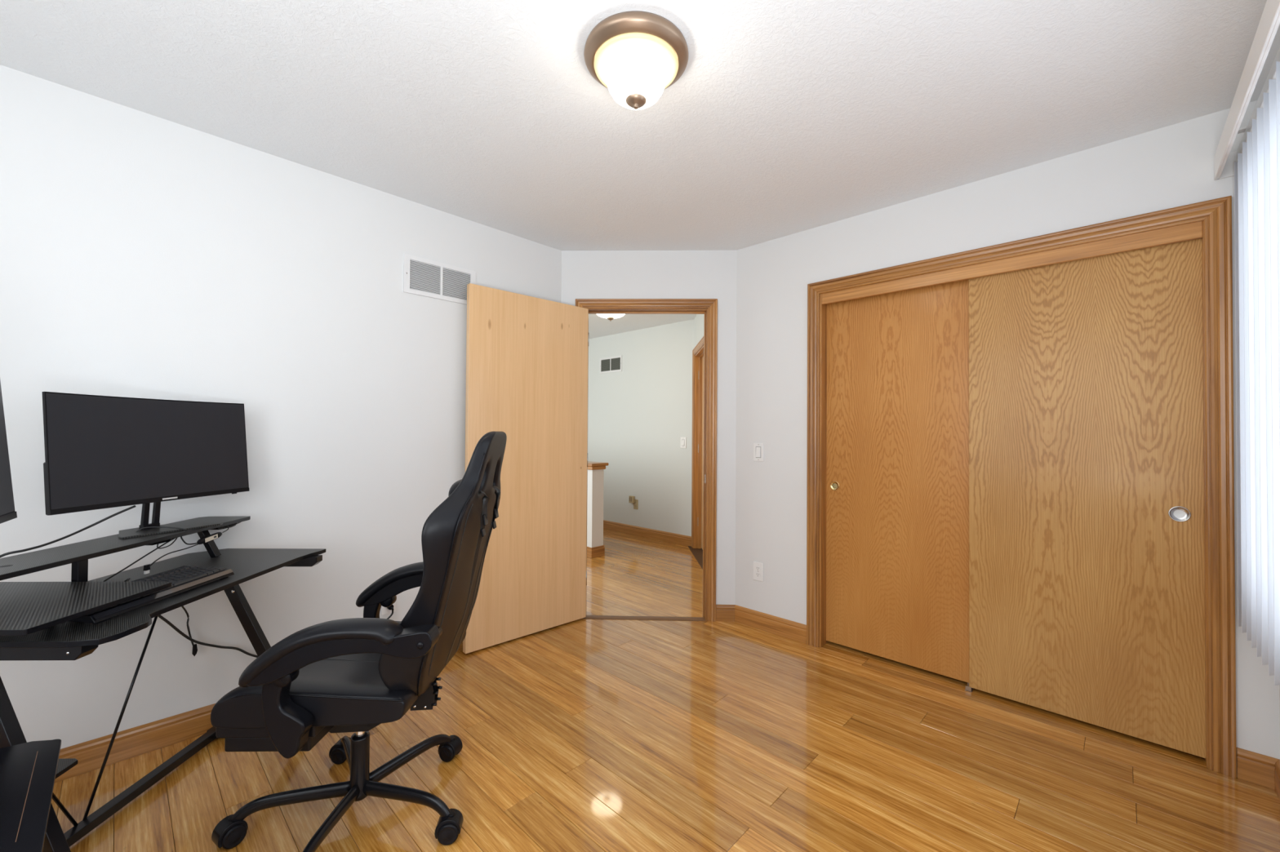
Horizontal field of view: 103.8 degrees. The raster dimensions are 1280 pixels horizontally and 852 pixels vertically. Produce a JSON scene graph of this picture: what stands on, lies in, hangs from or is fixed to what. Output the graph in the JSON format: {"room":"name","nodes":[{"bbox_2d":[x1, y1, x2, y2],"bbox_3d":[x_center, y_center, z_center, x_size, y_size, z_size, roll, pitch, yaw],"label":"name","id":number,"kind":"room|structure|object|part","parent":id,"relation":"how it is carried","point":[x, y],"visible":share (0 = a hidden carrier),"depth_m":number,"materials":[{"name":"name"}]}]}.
{"room":"home office","nodes":[
{"label":"home office","id":0,"kind":"room"},
{"bbox_2d":[0,64,561,749],"bbox_3d":[-1.764,-0.035,2.129,0.115,2.560,3.506,0,-1,44],"label":"wall","id":1,"kind":"structure","parent":0,"point":[143,255],"depth_m":2.08,"materials":[{"name":"white paint"}]},
{"bbox_2d":[54,642,462,782],"bbox_3d":[-1.696,1.193,2.099,0.014,0.106,3.361,0,-1,44],"label":"baseboard","id":2,"kind":"structure","parent":1,"relation":"attached to","point":[139,740],"depth_m":1.89,"materials":[{"name":"brown wood"}]},
{"bbox_2d":[381,595,396,615],"bbox_3d":[-1.274,0.894,2.546,0.009,0.116,0.072,0,-1,44],"label":"wall outlet","id":3,"kind":"object","parent":1,"relation":"attached to","point":[384,611],"visible":0.28,"depth_m":2.54,"materials":[{"name":"white plastic"}]},
{"bbox_2d":[386,604,393,610],"bbox_3d":[-1.256,0.914,2.528,0.042,0.028,0.027,0,-1,44],"label":"plug","id":4,"kind":"object","parent":3,"relation":"attached to","point":[391,607],"visible":0.79,"depth_m":2.52,"materials":[{"name":"black plastic"}]},
{"bbox_2d":[403,253,475,304],"bbox_3d":[-1.088,-0.794,2.749,0.010,0.200,0.400,0,-1,44],"label":"air vent","id":5,"kind":"object","parent":1,"relation":"in","point":[423,277],"visible":0.82,"depth_m":2.73,"materials":[{"name":"white metal"}]},
{"bbox_3d":[-1.091,-0.794,2.752,0.001,0.156,0.340,0,-1,44],"label":"plate","id":6,"kind":"part","parent":5,"relation":"part of","materials":[{"name":"grey metal"}]},
{"bbox_2d":[586,461,608,558],"bbox_3d":[-0.982,0.832,5.506,1.636,0.925,0.222,0,-1,44],"label":"wall","id":7,"kind":"structure","parent":0,"point":[595,547],"depth_m":4.95,"materials":[{"name":"white paint"}]},
{"bbox_3d":[-0.996,0.865,5.518,1.600,0.860,0.150,0,-1,44],"label":"post","id":8,"kind":"part","parent":7,"relation":"part of","materials":[{"name":"white paint"}]},
{"bbox_3d":[-0.994,1.244,5.509,1.612,0.100,0.174,0,-1,44],"label":"skirting","id":9,"kind":"part","parent":7,"relation":"part of","materials":[{"name":"brown wood"}]},
{"bbox_2d":[0,0,1279,338],"bbox_3d":[-0.955,-1.242,3.024,6.349,0.128,5.654,0,-1,44],"label":"ceiling","id":10,"kind":"structure","parent":0,"point":[782,117],"depth_m":1.79,"materials":[{"name":"white paint"}]},
{"bbox_2d":[596,314,624,320],"bbox_3d":[-0.292,-1.108,4.973,0.360,0.135,0.360,0,-1,44],"label":"ceiling lamp","id":11,"kind":"object","parent":10,"relation":"attached to","point":[610,317],"visible":0.36,"depth_m":4.94,"materials":[{"name":"white glass"}]},
{"bbox_3d":[-0.292,-1.100,4.973,0.300,0.048,0.300,0,-1,44],"label":"lamp shade","id":12,"kind":"part","parent":11,"relation":"part of","materials":[{"name":"white glass"}]},
{"bbox_2d":[583,10,688,110],"bbox_3d":[-0.012,-1.101,1.599,0.332,0.178,0.332,0,-1,44],"label":"ceiling lamp","id":13,"kind":"object","parent":10,"relation":"attached to","point":[637,55],"visible":1,"depth_m":1.52,"materials":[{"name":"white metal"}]},
{"bbox_3d":[-0.012,-1.086,1.599,0.244,0.103,0.244,0,-1,44],"label":"lamp shade","id":14,"kind":"part","parent":13,"relation":"part of","materials":[{"name":"white glass"}]},
{"bbox_2d":[587,319,693,536],"bbox_3d":[-0.300,0.026,6.356,2.778,2.568,0.100,0,-1,44],"label":"wall","id":15,"kind":"structure","parent":0,"point":[638,415],"depth_m":5.93,"materials":[{"name":"white paint"}]},
{"bbox_2d":[600,355,622,373],"bbox_3d":[-0.373,-0.778,6.365,0.404,0.200,0.010,0,-1,44],"label":"air vent","id":16,"kind":"object","parent":15,"relation":"in","point":[611,364],"visible":1,"depth_m":6.36,"materials":[{"name":"white metal"}]},
{"bbox_3d":[-0.370,-0.778,6.368,0.360,0.150,0.001,0,-1,44],"label":"plate","id":17,"kind":"part","parent":16,"relation":"part of","materials":[{"name":"grey metal"}]},
{"bbox_2d":[633,499,638,509],"bbox_3d":[-0.051,0.942,6.024,0.072,0.118,0.009,0,-1,44],"label":"wall outlet","id":18,"kind":"object","parent":15,"relation":"attached to","point":[636,504],"visible":1,"depth_m":6.02,"materials":[{"name":"beige plastic"}]},
{"bbox_2d":[628,495,635,503],"bbox_3d":[-0.099,0.885,6.038,0.070,0.085,0.038,0,-1,44],"label":"plug adapter","id":19,"kind":"object","parent":18,"relation":"attached to","point":[631,499],"visible":1,"depth_m":6.02,"materials":[{"name":"beige plastic"}]},
{"bbox_2d":[603,520,691,546],"bbox_3d":[-0.355,1.256,6.306,2.558,0.106,0.014,0,-1,44],"label":"baseboard","id":20,"kind":"structure","parent":15,"relation":"attached to","point":[674,538],"depth_m":5.85,"materials":[{"name":"brown wood"}]},
{"bbox_2d":[680,436,686,448],"bbox_3d":[0.476,0.184,5.532,0.080,0.124,0.012,0,-1,44],"label":"light switch","id":21,"kind":"object","parent":15,"relation":"attached to","point":[683,440],"visible":1,"depth_m":5.53,"materials":[{"name":"white plastic"}]},
{"bbox_2d":[561,250,737,604],"bbox_3d":[0.052,-0.006,3.375,1.203,2.560,0.115,0,-1,2],"label":"wall","id":22,"kind":"structure","parent":0,"point":[585,274],"depth_m":3.32,"materials":[{"name":"white paint"}]},
{"bbox_2d":[462,283,589,653],"bbox_3d":[-0.637,0.235,3.028,0.827,2.036,0.093,1,-1,-43],"label":"door","id":23,"kind":"structure","parent":22,"relation":"in","point":[526,357],"depth_m":3.02,"materials":[{"name":"brown wood"}]},
{"bbox_2d":[575,298,717,622],"bbox_3d":[0.035,0.217,3.372,0.941,2.114,0.157,0,-1,2],"label":"trim","id":24,"kind":"structure","parent":22,"relation":"attached to","point":[707,307],"depth_m":3.30,"materials":[{"name":"brown wood"}]},
{"bbox_3d":[-0.405,0.213,3.317,0.064,2.113,0.021,0,-1,2],"label":"casing","id":25,"kind":"part","parent":24,"relation":"part of","materials":[{"name":"brown wood"}]},
{"bbox_3d":[0.041,-0.809,3.318,0.940,0.064,0.021,0,-1,2],"label":"casing","id":26,"kind":"part","parent":24,"relation":"part of","materials":[{"name":"brown wood"}]},
{"bbox_3d":[0.472,0.219,3.292,0.064,2.113,0.021,0,-1,2],"label":"casing","id":27,"kind":"part","parent":24,"relation":"part of","materials":[{"name":"brown wood"}]},
{"bbox_2d":[715,604,734,622],"bbox_3d":[0.560,1.224,3.280,0.126,0.106,0.014,0,-1,2],"label":"baseboard","id":28,"kind":"structure","parent":22,"relation":"attached to","point":[724,613],"depth_m":3.27,"materials":[{"name":"brown wood"}]},
{"bbox_2d":[51,528,1279,851],"bbox_3d":[-0.885,1.278,3.047,6.299,0.030,5.854,0,-1,44],"label":"floor","id":29,"kind":"structure","parent":0,"point":[581,735],"depth_m":1.84,"materials":[{"name":"brown wood"}]},
{"bbox_2d":[0,739,61,851],"bbox_3d":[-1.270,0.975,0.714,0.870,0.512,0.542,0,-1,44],"label":"computer tower","id":30,"kind":"object","parent":29,"relation":"on","point":[28,771],"visible":1,"depth_m":1.01,"materials":[{"name":"black plastic"}]},
{"bbox_2d":[0,515,325,851],"bbox_3d":[-1.607,0.802,1.593,0.668,0.876,0.996,0,-1,-1],"label":"desk","id":31,"kind":"object","parent":29,"relation":"on","point":[66,641],"visible":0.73,"depth_m":1.50,"materials":[{"name":"laminate"}]},
{"bbox_2d":[0,381,17,524],"bbox_3d":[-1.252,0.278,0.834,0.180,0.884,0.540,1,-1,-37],"label":"monitor","id":32,"kind":"object","parent":31,"relation":"on","point":[7,513],"visible":1,"depth_m":1.07,"materials":[{"name":"black plastic"}]},
{"bbox_3d":[-1.471,0.871,1.207,0.309,0.682,0.030,0,-1,-1],"label":"leg","id":33,"kind":"part","parent":31,"relation":"part of","materials":[{"name":"black metal"}]},
{"bbox_3d":[-1.686,0.869,1.353,0.008,0.669,0.319,0,-1,1],"label":"brace rod","id":34,"kind":"part","parent":31,"relation":"part of","materials":[{"name":"black metal"}]},
{"bbox_2d":[55,758,78,778],"bbox_3d":[-1.743,0.941,1.306,0.385,0.012,0.212,0,-1,-1],"label":"shelf","id":35,"kind":"object","parent":31,"relation":"attached to","point":[64,766],"depth_m":1.39,"materials":[{"name":"laminate"}]},
{"bbox_2d":[0,581,171,635],"bbox_3d":[-1.643,0.473,1.266,0.600,0.055,0.359,0,-1,-1],"label":"board","id":36,"kind":"object","parent":31,"relation":"on","point":[26,608],"visible":1,"depth_m":1.29,"materials":[{"name":"black plastic"}]},
{"bbox_3d":[-1.693,0.873,1.668,0.008,0.668,0.296,0,-1,-3],"label":"brace rod","id":37,"kind":"part","parent":31,"relation":"part of","materials":[{"name":"black metal"}]},
{"bbox_2d":[0,515,250,580],"bbox_3d":[-1.663,0.371,1.578,0.190,0.014,0.965,0,-1,-3],"label":"shelf","id":38,"kind":"object","parent":31,"relation":"attached to","point":[12,566],"depth_m":1.48,"materials":[{"name":"laminate"}]},
{"bbox_2d":[102,537,175,582],"bbox_3d":[-1.649,0.438,1.622,0.089,0.133,0.334,0,-1,-4],"label":"cable","id":39,"kind":"object","parent":31,"relation":"on","point":[108,578],"visible":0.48,"depth_m":1.66,"materials":[{"name":"black rubber"}]},
{"bbox_3d":[-1.674,1.209,1.596,0.035,0.028,0.865,0,-1,-1],"label":"rail","id":40,"kind":"part","parent":31,"relation":"part of","materials":[{"name":"black metal"}]},
{"bbox_2d":[41,391,249,539],"bbox_3d":[-1.686,0.135,1.759,0.184,0.462,0.610,0,-1,19],"label":"monitor","id":41,"kind":"object","parent":31,"relation":"on","point":[101,452],"visible":0.94,"depth_m":1.70,"materials":[{"name":"black plastic"}]},
{"bbox_2d":[0,505,136,558],"bbox_3d":[-1.773,0.342,1.535,0.052,0.156,0.346,0,-1,16],"label":"cable","id":42,"kind":"object","parent":41,"relation":"hanging from","point":[134,506],"visible":1,"depth_m":1.56,"materials":[{"name":"black plastic"}]},
{"bbox_2d":[142,564,150,574],"bbox_3d":[-1.645,0.478,1.673,0.010,0.029,0.016,0,-1,-1],"label":"plug","id":43,"kind":"object","parent":31,"relation":"on","point":[146,567],"visible":1,"depth_m":1.67,"materials":[{"name":"black plastic"}]},
{"bbox_2d":[69,565,234,623],"bbox_3d":[-1.454,0.484,1.476,0.171,0.039,0.437,0,-1,0],"label":"keyboard","id":44,"kind":"object","parent":31,"relation":"on","point":[183,579],"visible":0.46,"depth_m":1.52,"materials":[{"name":"black plastic"}]},
{"bbox_2d":[135,526,197,545],"bbox_3d":[-1.635,0.383,1.733,0.161,0.077,0.042,1,-1,-41],"label":"cable","id":45,"kind":"object","parent":31,"relation":"hanging from","point":[185,530],"visible":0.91,"depth_m":1.73,"materials":[{"name":"black plastic"}]},
{"bbox_2d":[156,537,177,549],"bbox_3d":[-1.624,0.399,1.723,0.010,0.039,0.062,0,-1,10],"label":"cable","id":46,"kind":"object","parent":31,"relation":"hanging from","point":[176,538],"visible":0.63,"depth_m":1.72,"materials":[{"name":"black plastic"}]},
{"bbox_2d":[181,605,194,645],"bbox_3d":[-1.785,0.694,1.907,0.022,0.348,0.172,0,-1,6],"label":"cable","id":47,"kind":"object","parent":31,"relation":"hanging from","point":[183,607],"visible":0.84,"depth_m":1.98,"materials":[{"name":"black plastic"}]},
{"bbox_2d":[191,644,197,656],"bbox_3d":[-1.766,0.890,1.990,0.008,0.046,0.016,0,-1,44],"label":"plug","id":48,"kind":"object","parent":47,"relation":"attached to","point":[194,651],"visible":1,"depth_m":1.99,"materials":[{"name":"black plastic"}]},
{"bbox_2d":[196,532,222,544],"bbox_3d":[-1.589,0.414,1.853,0.014,0.029,0.109,0,-1,-1],"label":"adapter","id":49,"kind":"object","parent":31,"relation":"attached to","point":[211,537],"visible":1,"depth_m":1.84,"materials":[{"name":"black plastic"}]},
{"bbox_2d":[149,543,198,567],"bbox_3d":[-1.610,0.450,1.736,0.020,0.056,0.145,0,-1,24],"label":"cable","id":50,"kind":"object","parent":49,"relation":"attached to","point":[197,544],"visible":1,"depth_m":1.72,"materials":[{"name":"black rubber"}]},
{"bbox_2d":[222,522,239,533],"bbox_3d":[-1.594,0.395,1.963,0.009,0.027,0.106,0,-1,-2],"label":"cable","id":51,"kind":"object","parent":31,"relation":"hanging from","point":[228,527],"visible":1,"depth_m":1.93,"materials":[{"name":"black plastic"}]},
{"bbox_3d":[-1.523,0.881,2.016,0.386,0.687,0.030,0,-1,-1],"label":"leg","id":52,"kind":"part","parent":31,"relation":"part of","materials":[{"name":"black metal"}]},
{"bbox_2d":[157,610,393,657],"bbox_3d":[-1.553,0.796,2.182,0.105,0.543,0.929,0,-1,36],"label":"cable","id":53,"kind":"object","parent":31,"relation":"hanging from","point":[160,616],"visible":0.5,"depth_m":2.00,"materials":[{"name":"black plastic"}]},
{"bbox_2d":[210,431,506,851],"bbox_3d":[-0.858,0.630,1.595,0.797,1.227,0.711,0,-1,-1],"label":"gaming chair","id":54,"kind":"object","parent":29,"relation":"on","point":[357,675],"visible":1,"depth_m":1.41,"materials":[{"name":"black leather"}]},
{"bbox_2d":[211,814,248,848],"bbox_3d":[-1.218,1.195,1.491,0.050,0.056,0.074,0,-1,32],"label":"caster wheel","id":55,"kind":"object","parent":54,"relation":"attached to","point":[231,831],"depth_m":1.47,"materials":[{"name":"black plastic"}]},
{"bbox_3d":[-1.021,0.829,1.609,0.266,0.042,0.505,0,-1,-1],"label":"seat","id":56,"kind":"part","parent":54,"relation":"part of","materials":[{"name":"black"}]},
{"bbox_3d":[-0.931,0.752,1.326,0.113,0.231,0.048,0,-1,-1],"label":"armrest post","id":57,"kind":"part","parent":54,"relation":"part of","materials":[{"name":"black plastic"}]},
{"bbox_3d":[-1.072,1.159,1.547,0.325,0.071,0.027,1,-1,-20],"label":"leg","id":58,"kind":"part","parent":54,"relation":"part of","materials":[{"name":"black metal"}]},
{"bbox_3d":[-0.893,1.159,1.427,0.027,0.071,0.325,0,-1,-2],"label":"leg","id":59,"kind":"part","parent":54,"relation":"part of","materials":[{"name":"black metal"}]},
{"bbox_3d":[-0.903,0.770,1.615,0.524,0.114,0.524,0,-1,-1],"label":"seat","id":60,"kind":"part","parent":54,"relation":"part of","materials":[{"name":"black leather"}]},
{"bbox_2d":[328,737,351,758],"bbox_3d":[-1.112,1.201,1.875,0.074,0.056,0.050,0,-1,2],"label":"caster wheel","id":61,"kind":"object","parent":54,"relation":"attached to","point":[337,751],"depth_m":1.84,"materials":[{"name":"black plastic"}]},
{"bbox_3d":[-0.779,0.600,1.318,0.479,0.139,0.058,0,-1,-1],"label":"armrest frame","id":62,"kind":"part","parent":54,"relation":"part of","materials":[{"name":"black plastic"}]},
{"bbox_3d":[-1.014,1.162,1.753,0.027,0.071,0.325,1,-1,-38],"label":"leg","id":63,"kind":"part","parent":54,"relation":"part of","materials":[{"name":"black metal"}]},
{"bbox_3d":[-0.983,0.759,1.896,0.113,0.231,0.038,0,-1,-1],"label":"armrest post","id":64,"kind":"part","parent":54,"relation":"part of","materials":[{"name":"black plastic"}]},
{"bbox_3d":[-0.880,0.607,1.909,0.345,0.139,0.058,0,-1,-1],"label":"armrest frame","id":65,"kind":"part","parent":54,"relation":"part of","materials":[{"name":"black plastic"}]},
{"bbox_3d":[-0.724,1.161,1.560,0.325,0.071,0.027,0,-1,16],"label":"leg","id":66,"kind":"part","parent":54,"relation":"part of","materials":[{"name":"black metal"}]},
{"bbox_3d":[-0.799,1.164,1.762,0.027,0.071,0.325,0,-1,34],"label":"leg","id":67,"kind":"part","parent":54,"relation":"part of","materials":[{"name":"black metal"}]},
{"bbox_3d":[-0.589,0.408,1.626,0.268,0.783,0.536,0,-1,-1],"label":"backrest","id":68,"kind":"part","parent":54,"relation":"part of","materials":[{"name":"black leather"}]},
{"bbox_2d":[434,808,463,839],"bbox_3d":[-0.577,1.200,1.518,0.074,0.056,0.050,1,-1,-8],"label":"caster wheel","id":69,"kind":"object","parent":54,"relation":"attached to","point":[449,825],"depth_m":1.50,"materials":[{"name":"black plastic"}]},
{"bbox_2d":[438,735,462,755],"bbox_3d":[-0.715,1.204,1.891,0.074,0.056,0.050,0,-1,16],"label":"caster wheel","id":70,"kind":"object","parent":54,"relation":"attached to","point":[452,745],"depth_m":1.87,"materials":[{"name":"black plastic"}]},
{"bbox_2d":[448,479,462,496],"bbox_3d":[-0.559,0.211,1.630,0.069,0.088,0.250,0,-1,-2],"label":"pillow","id":71,"kind":"object","parent":54,"relation":"on","point":[453,487],"depth_m":1.52,"materials":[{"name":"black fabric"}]},
{"bbox_2d":[582,615,705,621],"bbox_3d":[0.027,1.284,3.318,0.801,0.038,0.057,0,-1,2],"label":"threshold","id":72,"kind":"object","parent":29,"relation":"on","point":[588,617],"depth_m":3.30,"materials":[{"name":"brown wood"}]},
{"bbox_2d":[964,682,973,692],"bbox_3d":[1.594,1.262,2.425,0.028,0.022,0.060,0,-1,44],"label":"guide","id":73,"kind":"object","parent":29,"relation":"on","point":[968,688],"visible":0.82,"depth_m":2.41,"materials":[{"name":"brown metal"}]},
{"bbox_2d":[693,314,703,347],"bbox_3d":[0.661,0.008,4.464,0.115,2.568,1.960,0,-1,-1],"label":"wall","id":74,"kind":"structure","parent":0,"point":[699,319],"depth_m":5.13,"materials":[{"name":"white paint"}]},
{"bbox_2d":[691,336,703,548],"bbox_3d":[0.638,0.235,4.968,0.136,2.128,0.901,0,-1,-1],"label":"trim","id":75,"kind":"structure","parent":74,"relation":"attached to","point":[698,351],"depth_m":5.34,"materials":[{"name":"brown wood"}]},
{"bbox_3d":[0.572,0.240,5.384,0.021,2.127,0.066,0,-1,-1],"label":"casing","id":76,"kind":"part","parent":75,"relation":"part of","materials":[{"name":"brown wood"}]},
{"bbox_3d":[0.588,-0.797,4.980,0.021,0.066,0.900,0,-1,-1],"label":"casing","id":77,"kind":"part","parent":75,"relation":"part of","materials":[{"name":"brown wood"}]},
{"bbox_2d":[697,355,703,549],"bbox_3d":[0.662,0.274,4.969,0.073,2.030,0.756,0,-1,-1],"label":"door","id":78,"kind":"structure","parent":74,"relation":"in","point":[703,356],"depth_m":5.29,"materials":[{"name":"brown wood"}]},
{"bbox_2d":[735,100,1279,759],"bbox_3d":[1.498,-0.007,2.551,2.390,2.560,0.115,0,-1,44],"label":"wall","id":79,"kind":"structure","parent":0,"point":[1172,166],"depth_m":2.68,"materials":[{"name":"white paint"}]},
{"bbox_2d":[753,561,763,582],"bbox_3d":[0.746,0.919,3.167,0.072,0.116,0.009,0,-1,44],"label":"wall outlet","id":80,"kind":"object","parent":79,"relation":"attached to","point":[757,566],"visible":1,"depth_m":3.16,"materials":[{"name":"white plastic"}]},
{"bbox_2d":[753,443,764,462],"bbox_3d":[0.750,0.166,3.176,0.072,0.116,0.012,0,-1,44],"label":"light switch","id":81,"kind":"object","parent":79,"relation":"attached to","point":[758,448],"visible":1,"depth_m":3.17,"materials":[{"name":"white plastic"}]},
{"bbox_2d":[734,604,806,644],"bbox_3d":[0.798,1.223,3.108,0.497,0.106,0.014,0,-1,44],"label":"baseboard","id":82,"kind":"structure","parent":79,"relation":"attached to","point":[787,628],"depth_m":3.09,"materials":[{"name":"brown wood"}]},
{"bbox_2d":[1236,747,1279,790],"bbox_3d":[2.190,1.215,1.776,0.098,0.106,0.014,0,-1,44],"label":"baseboard","id":83,"kind":"structure","parent":79,"relation":"attached to","point":[1252,767],"depth_m":1.78,"materials":[{"name":"brown wood"}]},
{"bbox_3d":[0.809,-0.042,0.186,0.115,2.560,4.256,0,-1,44],"label":"wall","id":84,"kind":"structure","parent":0,"visible":0},
{"bbox_2d":[1213,0,1279,685],"bbox_3d":[1.281,-0.165,0.866,0.142,1.714,2.618,0,-1,44],"label":"vertical blind","id":85,"kind":"object","parent":84,"relation":"attached to","point":[1255,166],"visible":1,"depth_m":1.49,"materials":[{"name":"white plastic"}]},
{"bbox_2d":[1275,760,1279,800],"bbox_3d":[0.794,1.186,0.256,0.014,0.106,4.140,0,-1,44],"label":"baseboard","id":86,"kind":"structure","parent":84,"relation":"attached to","point":[1277,763],"depth_m":1.72,"materials":[{"name":"brown wood"}]},
{"bbox_3d":[1.863,0.108,2.684,1.700,2.340,0.585,0,-1,44],"label":"wall","id":87,"kind":"structure","parent":0,"visible":0},
{"bbox_2d":[826,279,968,683],"bbox_3d":[1.364,0.255,2.711,0.770,2.000,0.036,0,-1,44],"label":"door","id":88,"kind":"structure","parent":87,"relation":"in","point":[897,438],"depth_m":2.67,"materials":[{"name":"brown wood"}]},
{"bbox_3d":[1.130,0.347,2.910,0.054,0.054,0.004,0,-1,44],"label":"finger pull","id":89,"kind":"part","parent":88,"relation":"part of","materials":[{"name":"gold metal"}]},
{"bbox_2d":[806,195,1236,778],"bbox_3d":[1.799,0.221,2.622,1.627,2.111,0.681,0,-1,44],"label":"trim","id":90,"kind":"structure","parent":87,"relation":"attached to","point":[1210,220],"depth_m":1.91,"materials":[{"name":"brown wood"}]},
{"bbox_3d":[1.008,0.219,2.922,0.069,2.111,0.021,0,-1,44],"label":"casing","id":91,"kind":"part","parent":90,"relation":"part of","materials":[{"name":"brown wood"}]},
{"bbox_3d":[1.578,-0.805,2.397,1.626,0.069,0.021,0,-1,44],"label":"casing","id":92,"kind":"part","parent":90,"relation":"part of","materials":[{"name":"brown wood"}]},
{"bbox_3d":[2.133,0.213,1.845,0.069,2.111,0.021,0,-1,44],"label":"casing","id":93,"kind":"part","parent":90,"relation":"part of","materials":[{"name":"brown wood"}]},
{"bbox_2d":[968,238,1205,758],"bbox_3d":[1.872,0.252,2.169,0.760,2.002,0.036,0,-1,44],"label":"door","id":94,"kind":"structure","parent":87,"relation":"in","point":[1086,600],"depth_m":2.12,"materials":[{"name":"brown wood"}]},
{"bbox_3d":[2.087,0.341,1.940,0.060,0.060,0.004,0,-1,44],"label":"finger pull","id":95,"kind":"part","parent":94,"relation":"part of","materials":[{"name":"silver metal"}]}
]}

